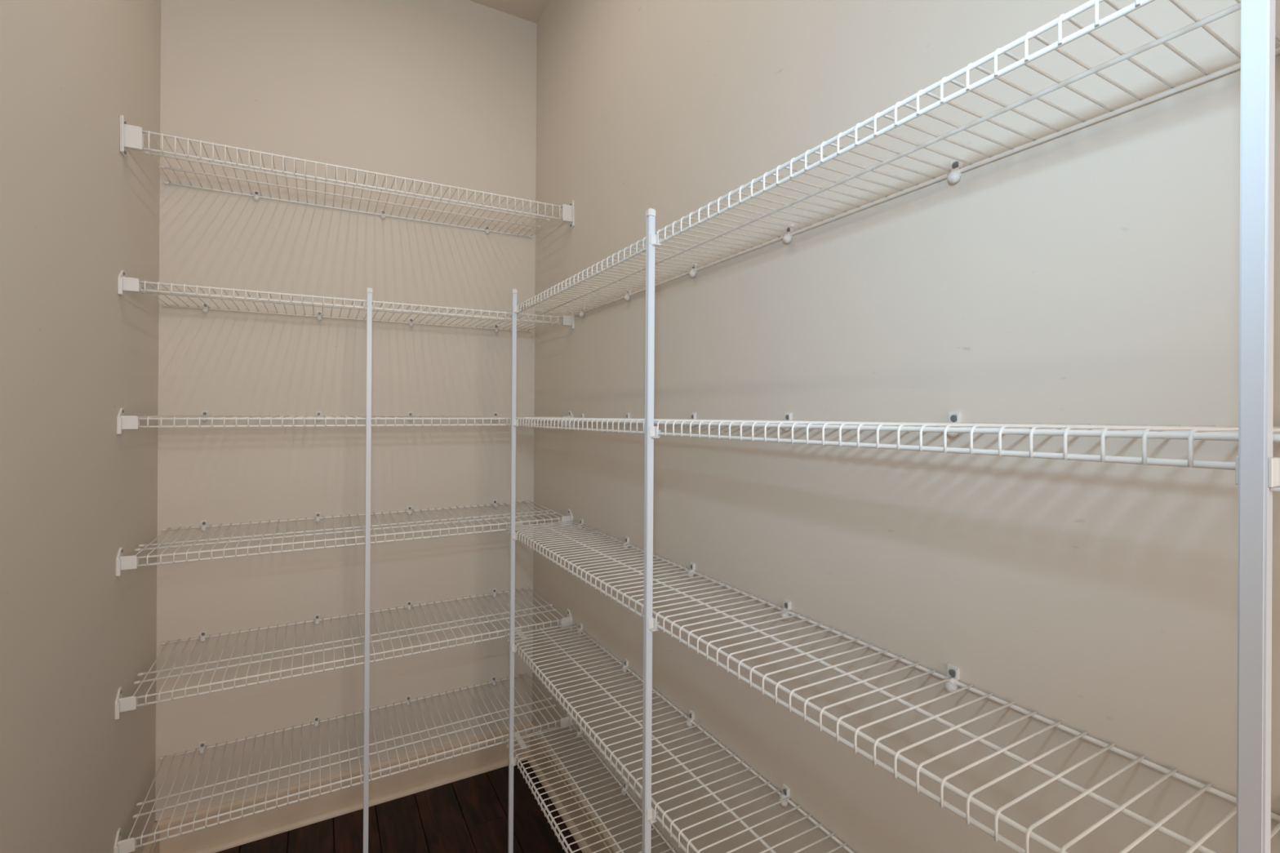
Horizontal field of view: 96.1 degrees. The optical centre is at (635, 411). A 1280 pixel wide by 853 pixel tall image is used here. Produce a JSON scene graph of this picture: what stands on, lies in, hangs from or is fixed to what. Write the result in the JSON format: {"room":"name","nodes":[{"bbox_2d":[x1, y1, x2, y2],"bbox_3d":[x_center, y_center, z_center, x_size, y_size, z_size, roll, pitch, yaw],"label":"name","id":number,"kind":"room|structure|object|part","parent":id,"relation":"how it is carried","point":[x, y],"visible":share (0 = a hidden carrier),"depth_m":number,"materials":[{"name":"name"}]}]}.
{"room":"food storage area","nodes":[
{"label":"food storage area","id":0,"kind":"room"},
{"bbox_2d":[0,0,160,852],"bbox_3d":[-0.666,-0.092,0.246,0.100,2.891,3.300,0,0,-29],"label":"wall","id":1,"kind":"structure","parent":0,"point":[77,212],"depth_m":1.13,"materials":[{"name":"paint"}]},
{"bbox_2d":[142,822,159,852],"bbox_3d":[-0.626,1.290,0.272,0.014,0.128,3.300,0,0,-29],"label":"baseboard","id":2,"kind":"structure","parent":1,"relation":"attached to","point":[153,847],"depth_m":1.66,"materials":[{"name":"paint"}]},
{"bbox_2d":[155,0,537,821],"bbox_3d":[-0.935,-0.093,2.040,1.367,2.891,0.100,0,0,-29],"label":"wall","id":3,"kind":"structure","parent":0,"point":[438,91],"depth_m":1.94,"materials":[{"name":"paint"}]},
{"bbox_2d":[113,672,571,852],"bbox_3d":[-0.821,1.040,1.819,1.167,0.062,0.403,0,0,-29],"label":"wire shelf","id":4,"kind":"object","parent":3,"relation":"attached to","point":[129,845],"visible":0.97,"depth_m":1.71,"materials":[{"name":"white metal"}]},
{"bbox_3d":[-0.782,1.035,1.746,1.142,0.005,0.005,0,0,-29],"label":"rod","id":5,"kind":"part","parent":4,"relation":"part of","materials":[{"name":"white metal"}]},
{"bbox_3d":[-0.807,1.035,1.793,1.152,0.005,0.005,0,0,-29],"label":"rod","id":6,"kind":"part","parent":4,"relation":"part of","materials":[{"name":"white metal"}]},
{"bbox_3d":[-0.918,1.035,1.989,1.138,0.005,0.005,0,0,-29],"label":"rod","id":7,"kind":"part","parent":4,"relation":"part of","materials":[{"name":"white metal"}]},
{"bbox_3d":[-0.732,1.036,1.659,1.157,0.005,0.005,0,0,-29],"label":"rod","id":8,"kind":"part","parent":4,"relation":"part of","materials":[{"name":"white metal"}]},
{"bbox_3d":[-0.732,1.055,1.659,1.157,0.005,0.005,0,0,-29],"label":"rod","id":9,"kind":"part","parent":4,"relation":"part of","materials":[{"name":"white metal"}]},
{"bbox_2d":[155,721,532,852],"bbox_3d":[-0.916,1.289,1.989,1.167,0.128,0.014,0,0,-29],"label":"baseboard","id":10,"kind":"structure","parent":3,"relation":"attached to","point":[214,834],"depth_m":1.92,"materials":[{"name":"paint"}]},
{"bbox_2d":[115,586,572,719],"bbox_3d":[-0.818,0.702,1.819,1.167,0.062,0.403,0,0,-29],"label":"wire shelf","id":11,"kind":"object","parent":3,"relation":"attached to","point":[126,704],"visible":0.99,"depth_m":1.71,"materials":[{"name":"white metal"}]},
{"bbox_3d":[-0.804,0.697,1.794,1.152,0.006,0.005,0,0,-29],"label":"rod","id":12,"kind":"part","parent":11,"relation":"part of","materials":[{"name":"white metal"}]},
{"bbox_3d":[-0.915,0.696,1.990,1.138,0.006,0.005,0,0,-29],"label":"rod","id":13,"kind":"part","parent":11,"relation":"part of","materials":[{"name":"white metal"}]},
{"bbox_3d":[-0.779,0.697,1.746,1.142,0.006,0.005,0,0,-29],"label":"rod","id":14,"kind":"part","parent":11,"relation":"part of","materials":[{"name":"white metal"}]},
{"bbox_3d":[-0.730,0.716,1.659,1.157,0.005,0.005,0,0,-29],"label":"rod","id":15,"kind":"part","parent":11,"relation":"part of","materials":[{"name":"white metal"}]},
{"bbox_3d":[-0.730,0.697,1.659,1.157,0.006,0.005,0,0,-29],"label":"rod","id":16,"kind":"part","parent":11,"relation":"part of","materials":[{"name":"white metal"}]},
{"bbox_2d":[115,499,573,576],"bbox_3d":[-0.816,0.362,1.820,1.167,0.062,0.403,0,0,-29],"label":"wire shelf","id":17,"kind":"object","parent":3,"relation":"attached to","point":[122,562],"visible":0.97,"depth_m":1.70,"materials":[{"name":"white metal"}]},
{"bbox_3d":[-0.913,0.356,1.990,1.138,0.006,0.005,0,0,-29],"label":"rod","id":18,"kind":"part","parent":17,"relation":"part of","materials":[{"name":"white metal"}]},
{"bbox_3d":[-0.802,0.357,1.794,1.152,0.006,0.005,0,0,-29],"label":"rod","id":19,"kind":"part","parent":17,"relation":"part of","materials":[{"name":"white metal"}]},
{"bbox_3d":[-0.777,0.357,1.746,1.142,0.006,0.005,0,0,-29],"label":"rod","id":20,"kind":"part","parent":17,"relation":"part of","materials":[{"name":"white metal"}]},
{"bbox_3d":[-0.728,0.377,1.660,1.157,0.005,0.005,0,0,-29],"label":"rod","id":21,"kind":"part","parent":17,"relation":"part of","materials":[{"name":"white metal"}]},
{"bbox_3d":[-0.728,0.357,1.660,1.157,0.006,0.005,0,0,-29],"label":"rod","id":22,"kind":"part","parent":17,"relation":"part of","materials":[{"name":"white metal"}]},
{"bbox_2d":[116,408,573,434],"bbox_3d":[-0.814,0.027,1.820,1.167,0.062,0.403,0,0,-29],"label":"wire shelf","id":23,"kind":"object","parent":3,"relation":"attached to","point":[123,422],"visible":0.91,"depth_m":1.60,"materials":[{"name":"white metal"}]},
{"bbox_3d":[-0.775,0.022,1.747,1.142,0.005,0.005,0,0,-29],"label":"rod","id":24,"kind":"part","parent":23,"relation":"part of","materials":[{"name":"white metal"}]},
{"bbox_3d":[-0.911,0.021,1.990,1.138,0.005,0.005,0,0,-29],"label":"rod","id":25,"kind":"part","parent":23,"relation":"part of","materials":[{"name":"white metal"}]},
{"bbox_3d":[-0.725,0.022,1.660,1.157,0.005,0.005,0,0,-29],"label":"rod","id":26,"kind":"part","parent":23,"relation":"part of","materials":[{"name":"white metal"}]},
{"bbox_3d":[-0.725,0.042,1.660,1.157,0.005,0.005,0,0,-29],"label":"rod","id":27,"kind":"part","parent":23,"relation":"part of","materials":[{"name":"white metal"}]},
{"bbox_2d":[118,270,574,333],"bbox_3d":[-0.812,-0.308,1.820,1.167,0.062,0.403,0,0,-29],"label":"wire shelf","id":28,"kind":"object","parent":3,"relation":"attached to","point":[125,284],"visible":0.98,"depth_m":1.71,"materials":[{"name":"white metal"}]},
{"bbox_3d":[-0.909,-0.314,1.990,1.138,0.006,0.005,0,0,-29],"label":"rod","id":29,"kind":"part","parent":28,"relation":"part of","materials":[{"name":"white metal"}]},
{"bbox_3d":[-0.773,-0.313,1.747,1.142,0.006,0.005,0,0,-29],"label":"rod","id":30,"kind":"part","parent":28,"relation":"part of","materials":[{"name":"white metal"}]},
{"bbox_3d":[-0.798,-0.313,1.794,1.152,0.006,0.005,0,0,-29],"label":"rod","id":31,"kind":"part","parent":28,"relation":"part of","materials":[{"name":"white metal"}]},
{"bbox_3d":[-0.723,-0.293,1.660,1.157,0.005,0.005,0,0,-29],"label":"rod","id":32,"kind":"part","parent":28,"relation":"part of","materials":[{"name":"white metal"}]},
{"bbox_3d":[-0.723,-0.313,1.660,1.157,0.006,0.005,0,0,-29],"label":"rod","id":33,"kind":"part","parent":28,"relation":"part of","materials":[{"name":"white metal"}]},
{"bbox_2d":[120,115,574,238],"bbox_3d":[-0.810,-0.662,1.822,1.167,0.086,0.400,0,0,-29],"label":"wire shelf","id":34,"kind":"object","parent":3,"relation":"attached to","point":[131,137],"visible":1,"depth_m":1.72,"materials":[{"name":"white metal"}]},
{"bbox_3d":[-0.800,-0.682,1.787,1.123,0.006,0.005,0,0,-29],"label":"rod","id":35,"kind":"part","parent":34,"relation":"part of","materials":[{"name":"white metal"}]},
{"bbox_3d":[-0.906,-0.683,1.991,1.138,0.006,0.005,0,0,-29],"label":"rod","id":36,"kind":"part","parent":34,"relation":"part of","materials":[{"name":"white metal"}]},
{"bbox_3d":[-0.840,-0.682,1.872,1.111,0.005,0.005,0,0,-29],"label":"rod","id":37,"kind":"part","parent":34,"relation":"part of","materials":[{"name":"white metal"}]},
{"bbox_3d":[-0.722,-0.641,1.663,1.157,0.005,0.005,0,0,-29],"label":"rod","id":38,"kind":"part","parent":34,"relation":"part of","materials":[{"name":"white metal"}]},
{"bbox_3d":[-0.722,-0.682,1.663,1.157,0.006,0.005,0,0,-29],"label":"rod","id":39,"kind":"part","parent":34,"relation":"part of","materials":[{"name":"white metal"}]},
{"bbox_2d":[215,760,582,852],"bbox_3d":[-0.122,1.387,0.551,1.367,0.060,3.500,0,0,-29],"label":"floor","id":40,"kind":"structure","parent":0,"point":[470,815],"depth_m":1.88,"materials":[{"name":"brown wood"}]},
{"bbox_2d":[363,287,372,852],"bbox_3d":[-0.758,0.503,1.629,0.016,1.701,0.016,0,0,-29],"label":"post","id":41,"kind":"object","parent":40,"relation":"on","point":[369,291],"visible":1,"depth_m":1.62,"materials":[{"name":"white metal"}]},
{"bbox_2d":[507,288,519,852],"bbox_3d":[-0.366,0.494,1.740,0.024,1.725,0.025,0,0,-29],"label":"post","id":42,"kind":"object","parent":40,"relation":"on","point":[515,310],"visible":0.96,"depth_m":1.74,"materials":[{"name":"white metal"}]},
{"bbox_2d":[641,208,662,852],"bbox_3d":[0.027,0.499,1.028,0.024,1.719,0.025,0,0,-29],"label":"post","id":43,"kind":"object","parent":40,"relation":"on","point":[652,240],"visible":1,"depth_m":1.02,"materials":[{"name":"white metal"}]},
{"bbox_2d":[1235,0,1279,852],"bbox_3d":[0.395,0.501,0.362,0.024,1.719,0.025,0,0,-29],"label":"post","id":44,"kind":"object","parent":40,"relation":"on","point":[1257,473],"visible":1,"depth_m":0.36,"materials":[{"name":"white metal"}]},
{"bbox_2d":[469,0,550,23],"bbox_3d":[-0.102,-1.584,0.554,1.367,0.100,3.500,0,0,-29],"label":"ceiling","id":45,"kind":"structure","parent":0,"point":[531,11],"depth_m":2.19,"materials":[{"name":"beige paint"}]},
{"bbox_2d":[532,0,1279,852],"bbox_3d":[0.442,-0.085,0.859,0.100,2.891,3.300,0,0,-29],"label":"wall","id":46,"kind":"structure","parent":0,"point":[1090,273],"depth_m":0.85,"materials":[{"name":"paint"}]},
{"bbox_2d":[527,722,621,852],"bbox_3d":[0.383,1.297,0.830,0.014,0.128,3.300,0,0,-29],"label":"baseboard","id":47,"kind":"structure","parent":46,"relation":"attached to","point":[607,842],"depth_m":1.89,"materials":[{"name":"paint"}]},
{"bbox_2d":[506,722,676,852],"bbox_3d":[0.184,1.048,0.976,0.224,0.050,2.070,0,0,-29],"label":"wire shelf","id":48,"kind":"object","parent":46,"relation":"attached to","point":[624,790],"visible":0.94,"depth_m":1.57,"materials":[{"name":"white metal"}]},
{"label":"rod","id":49,"kind":"part","parent":48,"relation":"part of","materials":[{"name":"white metal"}]},
{"bbox_3d":[0.093,1.065,0.918,0.005,0.006,2.056,0,0,-29],"label":"rod","id":50,"kind":"part","parent":48,"relation":"part of","materials":[{"name":"white metal"}]},
{"bbox_3d":[0.186,1.047,0.969,0.005,0.006,2.056,0,0,-29],"label":"rod","id":51,"kind":"part","parent":48,"relation":"part of","materials":[{"name":"white metal"}]},
{"bbox_3d":[0.282,1.048,1.019,0.005,0.006,2.050,0,0,-29],"label":"rod","id":52,"kind":"part","parent":48,"relation":"part of","materials":[{"name":"white metal"}]},
{"bbox_2d":[506,622,854,852],"bbox_3d":[0.186,0.703,0.976,0.224,0.057,2.070,0,0,-29],"label":"wire shelf","id":53,"kind":"object","parent":46,"relation":"attached to","point":[784,797],"visible":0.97,"depth_m":1.20,"materials":[{"name":"white metal"}]},
{"bbox_3d":[0.096,0.720,0.918,0.005,0.005,2.056,0,-1,-29],"label":"rod","id":54,"kind":"part","parent":53,"relation":"part of","materials":[{"name":"white metal"}]},
{"bbox_3d":[0.096,0.700,0.919,0.005,0.005,2.056,0,-1,-29],"label":"rod","id":55,"kind":"part","parent":53,"relation":"part of","materials":[{"name":"white metal"}]},
{"bbox_3d":[0.188,0.701,0.970,0.005,0.005,2.056,0,-1,-29],"label":"rod","id":56,"kind":"part","parent":53,"relation":"part of","materials":[{"name":"white metal"}]},
{"bbox_2d":[507,518,1279,852],"bbox_3d":[0.189,0.365,0.977,0.224,0.056,2.070,0,0,-29],"label":"wire shelf","id":57,"kind":"object","parent":46,"relation":"attached to","point":[951,682],"visible":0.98,"depth_m":0.72,"materials":[{"name":"white metal"}]},
{"bbox_3d":[0.098,0.381,0.919,0.005,0.005,2.056,0,0,-29],"label":"rod","id":58,"kind":"part","parent":57,"relation":"part of","materials":[{"name":"white metal"}]},
{"bbox_2d":[508,412,1279,470],"bbox_3d":[0.191,0.023,0.977,0.224,0.056,2.070,0,0,-29],"label":"wire shelf","id":59,"kind":"object","parent":46,"relation":"attached to","point":[954,425],"visible":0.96,"depth_m":0.56,"materials":[{"name":"white metal"}]},
{"bbox_3d":[0.100,0.020,0.919,0.005,0.005,2.056,0,0,-29],"label":"rod","id":60,"kind":"part","parent":59,"relation":"part of","materials":[{"name":"white metal"}]},
{"bbox_3d":[0.192,0.021,0.970,0.005,0.005,2.056,0,0,-29],"label":"rod","id":61,"kind":"part","parent":59,"relation":"part of","materials":[{"name":"white metal"}]},
{"bbox_2d":[509,0,1279,317],"bbox_3d":[0.193,-0.317,0.977,0.224,0.051,2.070,0,0,-29],"label":"wire shelf","id":62,"kind":"object","parent":46,"relation":"attached to","point":[953,175],"visible":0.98,"depth_m":0.69,"materials":[{"name":"white metal"}]}
]}

